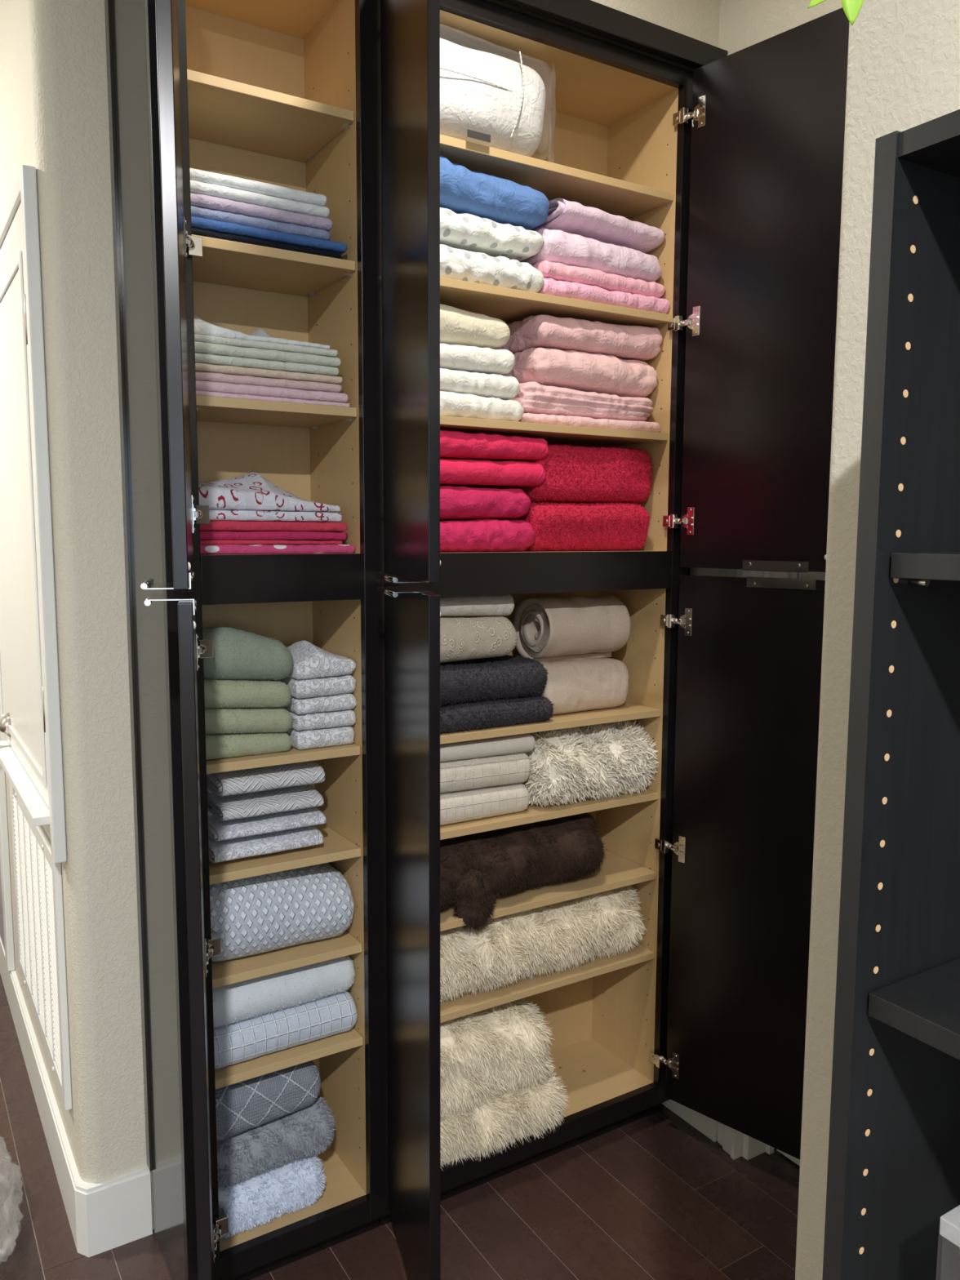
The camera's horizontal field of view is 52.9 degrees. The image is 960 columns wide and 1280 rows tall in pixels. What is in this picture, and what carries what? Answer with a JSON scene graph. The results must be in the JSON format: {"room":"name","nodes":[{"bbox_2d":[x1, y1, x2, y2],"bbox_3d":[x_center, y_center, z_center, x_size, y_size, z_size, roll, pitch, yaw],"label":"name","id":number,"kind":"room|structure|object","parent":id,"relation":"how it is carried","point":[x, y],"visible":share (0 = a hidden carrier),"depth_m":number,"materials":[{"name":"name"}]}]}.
{"room":"linen closet","nodes":[
{"label":"linen closet","id":0,"kind":"room"},
{"bbox_2d":[0,0,153,1229],"bbox_3d":[-0.806,-0.285,3.098,1.355,2.760,2.264,-4,7,-32],"label":"wall","id":1,"kind":"structure","parent":0,"point":[54,106],"depth_m":1.83,"materials":[{"name":"paint"}]},
{"bbox_2d":[0,763,15,971],"bbox_3d":[-1.405,0.007,2.789,0.020,1.957,0.070,-4,7,-32],"label":"trim","id":2,"kind":"structure","parent":1,"relation":"attached to","point":[4,842],"depth_m":2.84,"materials":[{"name":"white paint"}]},
{"bbox_2d":[0,164,66,863],"bbox_3d":[-1.112,-0.255,2.204,0.105,1.285,1.027,-4,7,-32],"label":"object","id":3,"kind":"structure","parent":1,"relation":"in","point":[31,745],"depth_m":1.95,"materials":[{"name":"white paint"}]},
{"bbox_2d":[8,780,71,1110],"bbox_3d":[-1.054,0.666,2.290,0.016,0.535,0.780,-4,7,-32],"label":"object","id":4,"kind":"object","parent":1,"relation":"in","point":[38,893],"visible":0.87,"depth_m":2.17,"materials":[{"name":"white paint"}]},
{"bbox_2d":[0,935,152,1257],"bbox_3d":[-1.336,1.051,2.910,0.141,0.142,2.278,-4,7,-32],"label":"baseboard","id":5,"kind":"structure","parent":1,"relation":"attached to","point":[103,1216],"depth_m":1.98,"materials":[{"name":"white paint"}]},
{"bbox_2d":[0,973,799,1279],"bbox_3d":[0.273,1.362,1.035,5.292,0.050,7.600,-4,7,-32],"label":"floor","id":6,"kind":"structure","parent":0,"point":[652,1197],"depth_m":2.04,"materials":[{"name":"brown wood"}]},
{"bbox_2d":[104,0,388,1279],"bbox_3d":[-0.375,0.035,1.669,0.512,2.443,0.662,-4,7,-32],"label":"linen cabinet","id":7,"kind":"object","parent":6,"relation":"on","point":[284,93],"visible":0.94,"depth_m":1.78,"materials":[{"name":"brown wood"}]},
{"bbox_2d":[205,732,292,759],"bbox_3d":[-0.476,0.181,1.845,0.180,0.052,0.210,-4,7,-32],"label":"bath towel","id":8,"kind":"object","parent":7,"relation":"on","point":[235,744],"visible":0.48,"depth_m":1.76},
{"bbox_2d":[204,707,293,733],"bbox_3d":[-0.474,0.140,1.841,0.181,0.063,0.212,-4,7,-32],"label":"bath towel","id":9,"kind":"object","parent":8,"relation":"on","point":[217,720],"visible":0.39,"depth_m":1.76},
{"bbox_2d":[204,678,291,708],"bbox_3d":[-0.474,0.090,1.833,0.180,0.066,0.216,-4,7,-32],"label":"bath towel","id":10,"kind":"object","parent":9,"relation":"on","point":[218,693],"visible":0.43,"depth_m":1.75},
{"bbox_2d":[202,626,293,679],"bbox_3d":[-0.470,0.021,1.826,0.185,0.104,0.215,-4,7,-32],"label":"bath towel","id":11,"kind":"object","parent":10,"relation":"on","point":[237,654],"visible":0.84,"depth_m":1.75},
{"bbox_2d":[208,825,323,862],"bbox_3d":[-0.438,0.386,1.882,0.212,0.040,0.175,-4,7,-32],"label":"bath towel","id":12,"kind":"object","parent":7,"relation":"on","point":[308,836],"visible":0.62,"depth_m":1.81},
{"bbox_2d":[207,806,325,841],"bbox_3d":[-0.434,0.347,1.880,0.213,0.035,0.179,-4,7,-32],"label":"bath towel","id":13,"kind":"object","parent":12,"relation":"on","point":[218,830],"visible":0.64,"depth_m":1.81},
{"bbox_2d":[207,784,324,821],"bbox_3d":[-0.431,0.309,1.878,0.196,0.038,0.184,-4,7,-32],"label":"bath towel","id":14,"kind":"object","parent":13,"relation":"on","point":[241,806],"visible":0.7,"depth_m":1.82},
{"bbox_2d":[206,760,324,796],"bbox_3d":[-0.431,0.262,1.873,0.201,0.050,0.186,-4,7,-32],"label":"bath towel","id":15,"kind":"object","parent":14,"relation":"on","point":[272,777],"visible":0.77,"depth_m":1.80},
{"bbox_2d":[191,227,341,258],"bbox_3d":[-0.425,-0.703,1.775,0.280,0.015,0.214,-4,7,-32],"label":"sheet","id":16,"kind":"object","parent":7,"relation":"on","point":[198,232],"visible":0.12,"depth_m":1.69,"materials":[{"name":"black"}]},
{"bbox_2d":[191,216,346,254],"bbox_3d":[-0.420,-0.720,1.775,0.292,0.018,0.214,-4,7,-32],"label":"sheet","id":17,"kind":"object","parent":16,"relation":"on","point":[199,223],"visible":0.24,"depth_m":1.68,"materials":[{"name":"blue"}]},
{"bbox_2d":[191,205,330,240],"bbox_3d":[-0.434,-0.737,1.768,0.264,0.019,0.210,-4,7,-32],"label":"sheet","id":18,"kind":"object","parent":17,"relation":"on","point":[260,223],"visible":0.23,"depth_m":1.68,"materials":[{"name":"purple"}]},
{"bbox_2d":[190,192,333,231],"bbox_3d":[-0.431,-0.757,1.766,0.268,0.021,0.209,-4,7,-32],"label":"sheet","id":19,"kind":"object","parent":18,"relation":"on","point":[202,201],"visible":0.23,"depth_m":1.68,"materials":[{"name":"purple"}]},
{"bbox_2d":[190,179,329,217],"bbox_3d":[-0.434,-0.777,1.762,0.262,0.020,0.209,-4,7,-32],"label":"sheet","id":20,"kind":"object","parent":19,"relation":"on","point":[196,187],"visible":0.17,"depth_m":1.68,"materials":[{"name":"white"}]},
{"bbox_2d":[189,168,327,206],"bbox_3d":[-0.436,-0.797,1.760,0.256,0.020,0.206,-4,7,-32],"label":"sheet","id":21,"kind":"object","parent":20,"relation":"on","point":[265,188],"visible":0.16,"depth_m":1.67,"materials":[{"name":"white"}]},
{"bbox_2d":[186,69,353,162],"bbox_3d":[-0.417,-0.945,1.755,0.303,0.016,0.234,-4,7,-32],"label":"shelf","id":22,"kind":"object","parent":7,"relation":"attached to","point":[228,117],"depth_m":1.75,"materials":[{"name":"brown wood"}]},
{"bbox_2d":[217,1154,326,1238],"bbox_3d":[-0.455,1.071,1.949,0.242,0.108,0.233,-4,7,-32],"label":"bath mat","id":23,"kind":"object","parent":7,"relation":"on","point":[264,1197],"visible":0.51,"depth_m":1.87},
{"bbox_2d":[217,1092,335,1187],"bbox_3d":[-0.445,0.978,1.950,0.267,0.117,0.224,-4,7,-32],"label":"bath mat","id":24,"kind":"object","parent":23,"relation":"on","point":[305,1131],"visible":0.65,"depth_m":1.88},
{"bbox_2d":[215,1060,320,1141],"bbox_3d":[-0.458,0.887,1.940,0.226,0.110,0.206,-4,7,-32],"label":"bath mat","id":25,"kind":"object","parent":24,"relation":"on","point":[242,1106],"visible":0.41,"depth_m":1.86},
{"bbox_2d":[195,390,350,407],"bbox_3d":[-0.420,-0.439,1.808,0.296,0.010,0.212,-4,7,-32],"label":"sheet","id":26,"kind":"object","parent":7,"relation":"on","point":[199,393],"visible":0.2,"depth_m":1.72,"materials":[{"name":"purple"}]},
{"bbox_2d":[195,380,348,403],"bbox_3d":[-0.422,-0.453,1.806,0.293,0.018,0.212,-4,7,-32],"label":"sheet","id":27,"kind":"object","parent":26,"relation":"on","point":[218,387],"visible":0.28,"depth_m":1.72,"materials":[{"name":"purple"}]},
{"bbox_2d":[195,371,342,392],"bbox_3d":[-0.427,-0.470,1.803,0.283,0.016,0.207,-4,7,-32],"label":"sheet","id":28,"kind":"object","parent":27,"relation":"on","point":[200,375],"visible":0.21,"depth_m":1.72,"materials":[{"name":"pink"}]},
{"bbox_2d":[195,362,342,384],"bbox_3d":[-0.426,-0.485,1.802,0.284,0.015,0.208,-4,7,-32],"label":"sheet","id":29,"kind":"object","parent":28,"relation":"on","point":[230,370],"visible":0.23,"depth_m":1.71,"materials":[{"name":"beige"}]},
{"bbox_2d":[195,352,338,376],"bbox_3d":[-0.429,-0.500,1.798,0.278,0.016,0.208,-4,7,-32],"label":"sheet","id":30,"kind":"object","parent":29,"relation":"on","point":[207,358],"visible":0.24,"depth_m":1.71,"materials":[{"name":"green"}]},
{"bbox_2d":[194,341,341,367],"bbox_3d":[-0.427,-0.517,1.797,0.282,0.018,0.210,-4,7,-32],"label":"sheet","id":31,"kind":"object","parent":30,"relation":"on","point":[200,347],"visible":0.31,"depth_m":1.71,"materials":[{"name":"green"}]},
{"bbox_2d":[194,333,337,357],"bbox_3d":[-0.430,-0.532,1.794,0.275,0.013,0.207,-4,7,-32],"label":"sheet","id":32,"kind":"object","parent":31,"relation":"on","point":[200,338],"visible":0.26,"depth_m":1.71,"materials":[{"name":"white"}]},
{"bbox_2d":[193,314,329,349],"bbox_3d":[-0.438,-0.565,1.791,0.262,0.052,0.197,-4,7,-32],"label":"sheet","id":33,"kind":"object","parent":32,"relation":"on","point":[202,326],"visible":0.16,"depth_m":1.70,"materials":[{"name":"white"}]},
{"bbox_2d":[191,234,355,296],"bbox_3d":[-0.418,-0.687,1.783,0.303,0.016,0.234,-4,7,-32],"label":"shelf","id":34,"kind":"object","parent":7,"relation":"attached to","point":[224,266],"depth_m":1.77,"materials":[{"name":"brown wood"}]},
{"bbox_2d":[195,395,356,427],"bbox_3d":[-0.419,-0.426,1.812,0.303,0.016,0.234,-4,7,-32],"label":"shelf","id":35,"kind":"object","parent":7,"relation":"attached to","point":[211,411],"depth_m":1.78,"materials":[{"name":"brown wood"}]},
{"bbox_2d":[200,544,355,554],"bbox_3d":[-0.418,-0.175,1.838,0.302,0.017,0.213,-4,7,-32],"label":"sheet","id":36,"kind":"object","parent":7,"relation":"on","point":[204,548],"visible":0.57,"depth_m":1.75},
{"bbox_2d":[200,539,342,544],"bbox_3d":[-0.429,-0.187,1.835,0.282,0.008,0.204,-4,7,-32],"label":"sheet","id":37,"kind":"object","parent":36,"relation":"on","point":[202,541],"visible":0.83,"depth_m":1.75,"materials":[{"name":"red"}]},
{"bbox_2d":[200,530,346,539],"bbox_3d":[-0.425,-0.199,1.834,0.288,0.016,0.208,-4,7,-32],"label":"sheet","id":38,"kind":"object","parent":37,"relation":"on","point":[204,535],"visible":0.8,"depth_m":1.75,"materials":[{"name":"red"}]},
{"bbox_2d":[200,520,347,531],"bbox_3d":[-0.425,-0.216,1.833,0.290,0.018,0.209,-4,7,-32],"label":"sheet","id":39,"kind":"object","parent":38,"relation":"on","point":[249,526],"visible":0.74,"depth_m":1.75,"materials":[{"name":"red"}]},
{"bbox_2d":[208,510,342,522],"bbox_3d":[-0.428,-0.234,1.830,0.283,0.019,0.207,-4,7,-32],"label":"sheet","id":40,"kind":"object","parent":39,"relation":"on","point":[215,515],"visible":0.6,"depth_m":1.75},
{"bbox_2d":[198,471,340,511],"bbox_3d":[-0.430,-0.280,1.822,0.281,0.074,0.209,-4,7,-32],"label":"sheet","id":41,"kind":"object","parent":40,"relation":"on","point":[251,491],"visible":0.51,"depth_m":1.74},
{"bbox_2d":[209,862,354,961],"bbox_3d":[-0.423,0.519,1.914,0.305,0.157,0.220,-4,7,-32],"label":"rolled blanket","id":42,"kind":"object","parent":7,"relation":"on","point":[269,912],"visible":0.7,"depth_m":1.83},
{"bbox_2d":[206,742,359,773],"bbox_3d":[-0.422,0.210,1.883,0.303,0.016,0.234,-4,7,-32],"label":"shelf","id":43,"kind":"object","parent":7,"relation":"attached to","point":[293,755],"depth_m":1.79,"materials":[{"name":"brown wood"}]},
{"bbox_2d":[208,823,360,884],"bbox_3d":[-0.423,0.412,1.905,0.303,0.016,0.234,-4,7,-32],"label":"shelf","id":44,"kind":"object","parent":7,"relation":"attached to","point":[339,844],"depth_m":1.83,"materials":[{"name":"brown wood"}]},
{"bbox_2d":[213,990,357,1069],"bbox_3d":[-0.423,0.750,1.940,0.300,0.082,0.215,-4,7,-32],"label":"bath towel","id":45,"kind":"object","parent":7,"relation":"on","point":[249,1038],"visible":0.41,"depth_m":1.85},
{"bbox_2d":[212,955,355,1028],"bbox_3d":[-0.422,0.669,1.931,0.308,0.087,0.215,-4,7,-32],"label":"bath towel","id":46,"kind":"object","parent":45,"relation":"on","point":[253,997],"visible":0.49,"depth_m":1.84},
{"bbox_2d":[211,930,361,988],"bbox_3d":[-0.423,0.606,1.926,0.303,0.016,0.234,-4,7,-32],"label":"shelf","id":47,"kind":"object","parent":7,"relation":"attached to","point":[226,972],"depth_m":1.84,"materials":[{"name":"brown wood"}]},
{"bbox_2d":[214,1026,362,1088],"bbox_3d":[-0.424,0.799,1.948,0.303,0.016,0.234,-4,7,-32],"label":"shelf","id":48,"kind":"object","parent":7,"relation":"attached to","point":[264,1064],"depth_m":1.86,"materials":[{"name":"brown wood"}]},
{"bbox_2d":[284,725,354,750],"bbox_3d":[-0.344,0.178,1.926,0.124,0.037,0.214,-4,7,-32],"label":"hand towel","id":49,"kind":"object","parent":7,"relation":"on","point":[338,735],"visible":0.54,"depth_m":1.84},
{"bbox_2d":[287,709,355,730],"bbox_3d":[-0.344,0.145,1.923,0.124,0.032,0.212,-4,7,-32],"label":"hand towel","id":50,"kind":"object","parent":49,"relation":"on","point":[319,720],"visible":0.44,"depth_m":1.83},
{"bbox_2d":[281,693,356,714],"bbox_3d":[-0.344,0.113,1.919,0.123,0.032,0.214,-4,7,-32],"label":"hand towel","id":51,"kind":"object","parent":50,"relation":"on","point":[344,701],"visible":0.41,"depth_m":1.83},
{"bbox_2d":[278,674,355,698],"bbox_3d":[-0.343,0.080,1.915,0.127,0.039,0.214,-4,7,-32],"label":"hand towel","id":52,"kind":"object","parent":51,"relation":"on","point":[340,684],"visible":0.48,"depth_m":1.83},
{"bbox_2d":[286,640,355,679],"bbox_3d":[-0.344,0.031,1.908,0.122,0.065,0.215,-4,7,-32],"label":"hand towel","id":53,"kind":"object","parent":52,"relation":"on","point":[309,660],"visible":0.77,"depth_m":1.83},
{"bbox_2d":[376,0,849,1279],"bbox_3d":[0.163,0.002,1.988,1.018,2.443,0.650,-4,7,-32],"label":"linen cabinet","id":54,"kind":"object","parent":6,"relation":"on","point":[737,157],"visible":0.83,"depth_m":2.06,"materials":[{"name":"brown wood"}]},
{"bbox_2d":[440,391,524,421],"bbox_3d":[-0.084,-0.481,2.014,0.299,0.055,0.219,-4,7,-32],"label":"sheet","id":55,"kind":"object","parent":54,"relation":"on","point":[451,403],"visible":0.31,"depth_m":1.95,"materials":[{"name":"white fabric"}]},
{"bbox_2d":[440,368,520,399],"bbox_3d":[-0.087,-0.527,2.009,0.294,0.048,0.209,-4,7,-32],"label":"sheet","id":56,"kind":"object","parent":55,"relation":"on","point":[486,385],"visible":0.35,"depth_m":1.95,"materials":[{"name":"white fabric"}]},
{"bbox_2d":[440,343,515,374],"bbox_3d":[-0.092,-0.577,2.000,0.281,0.053,0.205,-4,7,-32],"label":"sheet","id":57,"kind":"object","parent":56,"relation":"on","point":[452,357],"visible":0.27,"depth_m":1.94,"materials":[{"name":"white fabric"}]},
{"bbox_2d":[440,303,510,349],"bbox_3d":[-0.094,-0.639,1.993,0.278,0.086,0.207,-4,7,-32],"label":"sheet","id":58,"kind":"object","parent":57,"relation":"on","point":[457,326],"visible":0.28,"depth_m":1.93,"materials":[{"name":"beige fabric"}]},
{"bbox_2d":[440,782,529,825],"bbox_3d":[-0.077,0.342,2.113,0.324,0.072,0.208,-4,7,-32],"label":"bath towel","id":59,"kind":"object","parent":54,"relation":"on","point":[455,806],"visible":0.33,"depth_m":2.05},
{"bbox_2d":[440,752,530,793],"bbox_3d":[-0.076,0.277,2.105,0.324,0.072,0.209,-4,7,-32],"label":"bath towel","id":60,"kind":"object","parent":59,"relation":"on","point":[460,775],"visible":0.38,"depth_m":2.04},
{"bbox_2d":[440,733,535,762],"bbox_3d":[-0.072,0.224,2.103,0.335,0.041,0.208,-4,7,-32],"label":"bath towel","id":61,"kind":"object","parent":60,"relation":"on","point":[521,743],"visible":0.33,"depth_m":2.04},
{"bbox_2d":[440,519,535,551],"bbox_3d":[-0.068,-0.223,2.050,0.339,0.068,0.226,-4,7,-32],"label":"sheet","id":62,"kind":"object","parent":54,"relation":"on","point":[476,535],"visible":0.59,"depth_m":1.98,"materials":[{"name":"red fabric"}]},
{"bbox_2d":[440,485,530,519],"bbox_3d":[-0.075,-0.288,2.042,0.322,0.072,0.216,-4,7,-32],"label":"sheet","id":63,"kind":"object","parent":62,"relation":"on","point":[455,502],"visible":0.52,"depth_m":1.98,"materials":[{"name":"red fabric"}]},
{"bbox_2d":[440,458,545,488],"bbox_3d":[-0.061,-0.352,2.042,0.356,0.053,0.214,-4,7,-32],"label":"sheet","id":64,"kind":"object","parent":63,"relation":"on","point":[454,473],"visible":0.57,"depth_m":1.99,"materials":[{"name":"red fabric"}]},
{"bbox_2d":[440,429,548,462],"bbox_3d":[-0.058,-0.406,2.037,0.362,0.059,0.219,-4,7,-32],"label":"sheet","id":65,"kind":"object","parent":64,"relation":"on","point":[454,445],"visible":0.47,"depth_m":1.97,"materials":[{"name":"red fabric"}]},
{"bbox_2d":[440,244,544,293],"bbox_3d":[-0.063,-0.751,1.990,0.343,0.073,0.234,-4,7,-32],"label":"duvet","id":66,"kind":"object","parent":54,"relation":"on","point":[455,264],"visible":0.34,"depth_m":1.92,"materials":[{"name":"white fabric"}]},
{"bbox_2d":[440,207,544,261],"bbox_3d":[-0.062,-0.826,1.984,0.348,0.071,0.225,-4,7,-32],"label":"duvet","id":67,"kind":"object","parent":66,"relation":"on","point":[467,232],"visible":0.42,"depth_m":1.93,"materials":[{"name":"white fabric"}]},
{"bbox_2d":[440,155,550,230],"bbox_3d":[-0.053,-0.905,1.980,0.367,0.101,0.228,-4,7,-32],"label":"folded blanket","id":68,"kind":"object","parent":67,"relation":"on","point":[463,190],"visible":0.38,"depth_m":1.92,"materials":[{"name":"blue fabric"}]},
{"bbox_2d":[440,37,554,156],"bbox_3d":[-0.037,-1.075,1.958,0.346,0.203,0.251,-4,7,-32],"label":"comforter","id":69,"kind":"object","parent":54,"relation":"on","point":[486,99],"visible":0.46,"depth_m":1.87,"materials":[{"name":"white fabric"}]},
{"bbox_2d":[440,694,554,733],"bbox_3d":[-0.049,0.151,2.096,0.386,0.067,0.228,-4,7,-32],"label":"fleece blanket","id":70,"kind":"object","parent":54,"relation":"on","point":[469,715],"visible":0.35,"depth_m":2.03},
{"bbox_2d":[440,653,548,706],"bbox_3d":[-0.055,0.081,2.089,0.378,0.089,0.228,-4,7,-32],"label":"fleece blanket","id":71,"kind":"object","parent":70,"relation":"on","point":[506,676],"visible":0.58,"depth_m":2.03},
{"bbox_2d":[440,615,517,662],"bbox_3d":[-0.089,-0.009,2.064,0.291,0.103,0.214,-4,7,-32],"label":"bath towel","id":72,"kind":"object","parent":71,"relation":"on","point":[462,637],"visible":0.36,"depth_m":2.00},
{"bbox_2d":[440,594,514,616],"bbox_3d":[-0.094,-0.076,2.057,0.282,0.047,0.204,-4,7,-32],"label":"folded blanket","id":73,"kind":"object","parent":72,"relation":"on","point":[495,604],"visible":0.38,"depth_m":2.00,"materials":[{"name":"beige"}]},
{"bbox_2d":[440,1070,569,1169],"bbox_3d":[-0.033,1.040,2.183,0.436,0.177,0.286,-3,7,-29],"label":"fur throw","id":74,"kind":"object","parent":54,"relation":"on","point":[513,1116],"visible":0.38,"depth_m":2.10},
{"bbox_2d":[440,997,555,1121],"bbox_3d":[-0.043,0.911,2.166,0.416,0.276,0.280,-4,7,-32],"label":"fur throw","id":75,"kind":"object","parent":74,"relation":"on","point":[505,1045],"visible":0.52,"depth_m":2.10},
{"bbox_2d":[440,812,605,933],"bbox_3d":[0.029,0.502,2.172,0.550,0.212,0.275,-4,7,-32],"label":"fur throw","id":76,"kind":"object","parent":54,"relation":"on","point":[476,868],"visible":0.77,"depth_m":2.09,"materials":[{"name":"fur"}]},
{"bbox_2d":[440,884,647,1003],"bbox_3d":[0.074,0.669,2.226,0.693,0.207,0.255,-4,7,-32],"label":"fur throw","id":77,"kind":"object","parent":54,"relation":"on","point":[510,947],"visible":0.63,"depth_m":2.15,"materials":[{"name":"fur"}]},
{"bbox_2d":[440,942,654,1022],"bbox_3d":[0.070,0.770,2.253,0.682,0.016,0.234,-4,7,-32],"label":"shelf","id":78,"kind":"object","parent":54,"relation":"attached to","point":[470,1003],"depth_m":2.18,"materials":[{"name":"brown wood"}]},
{"bbox_2d":[440,848,656,931],"bbox_3d":[0.071,0.572,2.231,0.682,0.016,0.234,-4,7,-32],"label":"shelf","id":79,"kind":"object","parent":54,"relation":"attached to","point":[620,868],"depth_m":2.22,"materials":[{"name":"brown wood"}]},
{"bbox_2d":[440,788,657,839],"bbox_3d":[0.072,0.377,2.209,0.682,0.016,0.234,-4,7,-32],"label":"shelf","id":80,"kind":"object","parent":54,"relation":"attached to","point":[532,814],"depth_m":2.13,"materials":[{"name":"brown wood"}]},
{"bbox_2d":[440,701,660,744],"bbox_3d":[0.072,0.179,2.187,0.682,0.016,0.234,-4,7,-32],"label":"shelf","id":81,"kind":"object","parent":54,"relation":"attached to","point":[629,710],"depth_m":2.15,"materials":[{"name":"brown wood"}]},
{"bbox_2d":[440,415,666,447],"bbox_3d":[0.075,-0.455,2.117,0.682,0.016,0.234,-4,7,-32],"label":"shelf","id":82,"kind":"object","parent":54,"relation":"attached to","point":[575,436],"depth_m":2.08,"materials":[{"name":"brown wood"}]},
{"bbox_2d":[440,276,670,327],"bbox_3d":[0.076,-0.715,2.088,0.682,0.016,0.234,-4,7,-32],"label":"shelf","id":83,"kind":"object","parent":54,"relation":"attached to","point":[509,305],"depth_m":2.04,"materials":[{"name":"brown wood"}]},
{"bbox_2d":[440,134,673,218],"bbox_3d":[0.077,-0.975,2.060,0.682,0.016,0.234,-4,7,-32],"label":"shelf","id":84,"kind":"object","parent":54,"relation":"attached to","point":[628,200],"depth_m":2.03,"materials":[{"name":"brown wood"}]},
{"bbox_2d":[487,501,650,551],"bbox_3d":[0.204,-0.262,2.217,0.338,0.118,0.217,-4,7,-32],"label":"fleece blanket","id":85,"kind":"object","parent":54,"relation":"on","point":[557,526],"visible":0.85,"depth_m":2.13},
{"bbox_2d":[500,443,653,503],"bbox_3d":[0.213,-0.378,2.215,0.340,0.133,0.209,-4,7,-32],"label":"fleece blanket","id":86,"kind":"object","parent":85,"relation":"on","point":[573,473],"visible":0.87,"depth_m":2.13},
{"bbox_2d":[536,657,629,715],"bbox_3d":[0.203,0.101,2.275,0.251,0.119,0.184,-4,7,-32],"label":"bath towel","id":87,"kind":"object","parent":54,"relation":"on","point":[573,686],"visible":0.7,"depth_m":2.20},
{"bbox_2d":[511,595,631,662],"bbox_3d":[0.212,-0.028,2.236,0.236,0.151,0.148,-4,7,-32],"label":"rolled blanket","id":88,"kind":"object","parent":87,"relation":"on","point":[548,628],"visible":0.99,"depth_m":2.19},
{"bbox_2d":[517,413,661,432],"bbox_3d":[0.203,-0.485,2.192,0.378,0.025,0.215,-4,7,-32],"label":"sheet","id":89,"kind":"object","parent":54,"relation":"on","point":[570,420],"visible":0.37,"depth_m":2.10,"materials":[{"name":"pink fabric"}]},
{"bbox_2d":[507,381,653,421],"bbox_3d":[0.197,-0.530,2.189,0.367,0.068,0.208,-4,7,-32],"label":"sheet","id":90,"kind":"object","parent":89,"relation":"on","point":[535,397],"visible":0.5,"depth_m":2.09,"materials":[{"name":"pink fabric"}]},
{"bbox_2d":[501,347,657,397],"bbox_3d":[0.216,-0.598,2.193,0.345,0.088,0.210,-4,7,-32],"label":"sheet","id":91,"kind":"object","parent":90,"relation":"on","point":[598,373],"visible":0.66,"depth_m":2.10,"materials":[{"name":"pink fabric"}]},
{"bbox_2d":[495,314,662,360],"bbox_3d":[0.222,-0.677,2.186,0.345,0.073,0.209,-4,7,-32],"label":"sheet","id":92,"kind":"object","parent":91,"relation":"on","point":[625,342],"visible":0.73,"depth_m":2.10,"materials":[{"name":"pink fabric"}]},
{"bbox_2d":[521,720,659,807],"bbox_3d":[0.218,0.269,2.268,0.366,0.188,0.257,-4,7,-32],"label":"throw","id":93,"kind":"object","parent":54,"relation":"on","point":[566,764],"visible":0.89,"depth_m":2.18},
{"bbox_2d":[537,278,670,313],"bbox_3d":[0.224,-0.753,2.170,0.348,0.040,0.225,-4,7,-32],"label":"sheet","id":94,"kind":"object","parent":54,"relation":"on","point":[576,291],"visible":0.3,"depth_m":2.07,"materials":[{"name":"pink fabric"}]},
{"bbox_2d":[533,260,665,297],"bbox_3d":[0.222,-0.789,2.169,0.343,0.038,0.218,-4,7,-32],"label":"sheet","id":95,"kind":"object","parent":94,"relation":"on","point":[556,271],"visible":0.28,"depth_m":2.07,"materials":[{"name":"pink fabric"}]},
{"bbox_2d":[519,227,662,282],"bbox_3d":[0.222,-0.842,2.161,0.326,0.076,0.219,-4,7,-32],"label":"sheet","id":96,"kind":"object","parent":95,"relation":"on","point":[561,246],"visible":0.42,"depth_m":2.06,"materials":[{"name":"pink fabric"}]},
{"bbox_2d":[530,198,664,253],"bbox_3d":[0.242,-0.913,2.164,0.281,0.081,0.197,-4,7,-32],"label":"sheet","id":97,"kind":"object","parent":96,"relation":"on","point":[565,215],"visible":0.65,"depth_m":2.09,"materials":[{"name":"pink fabric"}]},
{"bbox_2d":[497,0,727,69],"bbox_3d":[0.009,-1.229,1.794,1.230,0.043,0.030,-4,7,-32],"label":"crown molding","id":98,"kind":"structure","parent":54,"relation":"attached to","point":[588,15],"depth_m":1.96,"materials":[{"name":"brown wood"}]},
{"bbox_2d":[822,109,959,1279],"bbox_3d":[0.592,0.555,0.429,0.296,1.690,0.834,-4,7,-32],"label":"bookcase","id":99,"kind":"object","parent":6,"relation":"on","point":[894,1156],"visible":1,"depth_m":0.66,"materials":[{"name":"black laminate"}]},
{"bbox_2d":[487,0,719,71],"bbox_3d":[-0.072,-1.402,1.915,1.227,0.273,0.292,-4,7,-32],"label":"wall","id":100,"kind":"structure","parent":0,"point":[699,20],"depth_m":2.06,"materials":[{"name":"paint"}]},
{"bbox_2d":[689,0,842,1156],"bbox_3d":[0.703,-0.163,2.052,0.100,2.760,1.356,-4,7,-32],"label":"wall","id":101,"kind":"structure","parent":0,"point":[743,24],"depth_m":2.04,"materials":[{"name":"paint"}]},
{"bbox_2d":[662,1099,718,1142],"bbox_3d":[0.463,1.108,2.463,0.016,0.142,0.390,-4,7,-32],"label":"baseboard","id":102,"kind":"structure","parent":101,"relation":"attached to","point":[707,1126],"depth_m":2.35,"materials":[{"name":"white paint"}]},
{"bbox_2d":[717,568,762,1159],"bbox_3d":[0.585,0.162,2.157,0.026,2.090,0.068,-4,7,-32],"label":"trim","id":103,"kind":"structure","parent":101,"relation":"attached to","point":[731,1140],"depth_m":2.24,"materials":[{"name":"white paint"}]},
{"bbox_2d":[742,571,799,1159],"bbox_3d":[0.664,0.179,2.149,0.096,2.058,0.028,-4,7,-32],"label":"trim","id":104,"kind":"structure","parent":101,"relation":"attached to","point":[752,1147],"depth_m":2.24,"materials":[{"name":"white paint"}]},
{"bbox_2d":[795,0,959,1279],"bbox_3d":[2.299,0.076,-0.047,2.150,2.760,3.883,-4,7,-32],"label":"wall","id":105,"kind":"structure","parent":0,"point":[904,60],"depth_m":0.99,"materials":[{"name":"paint"}]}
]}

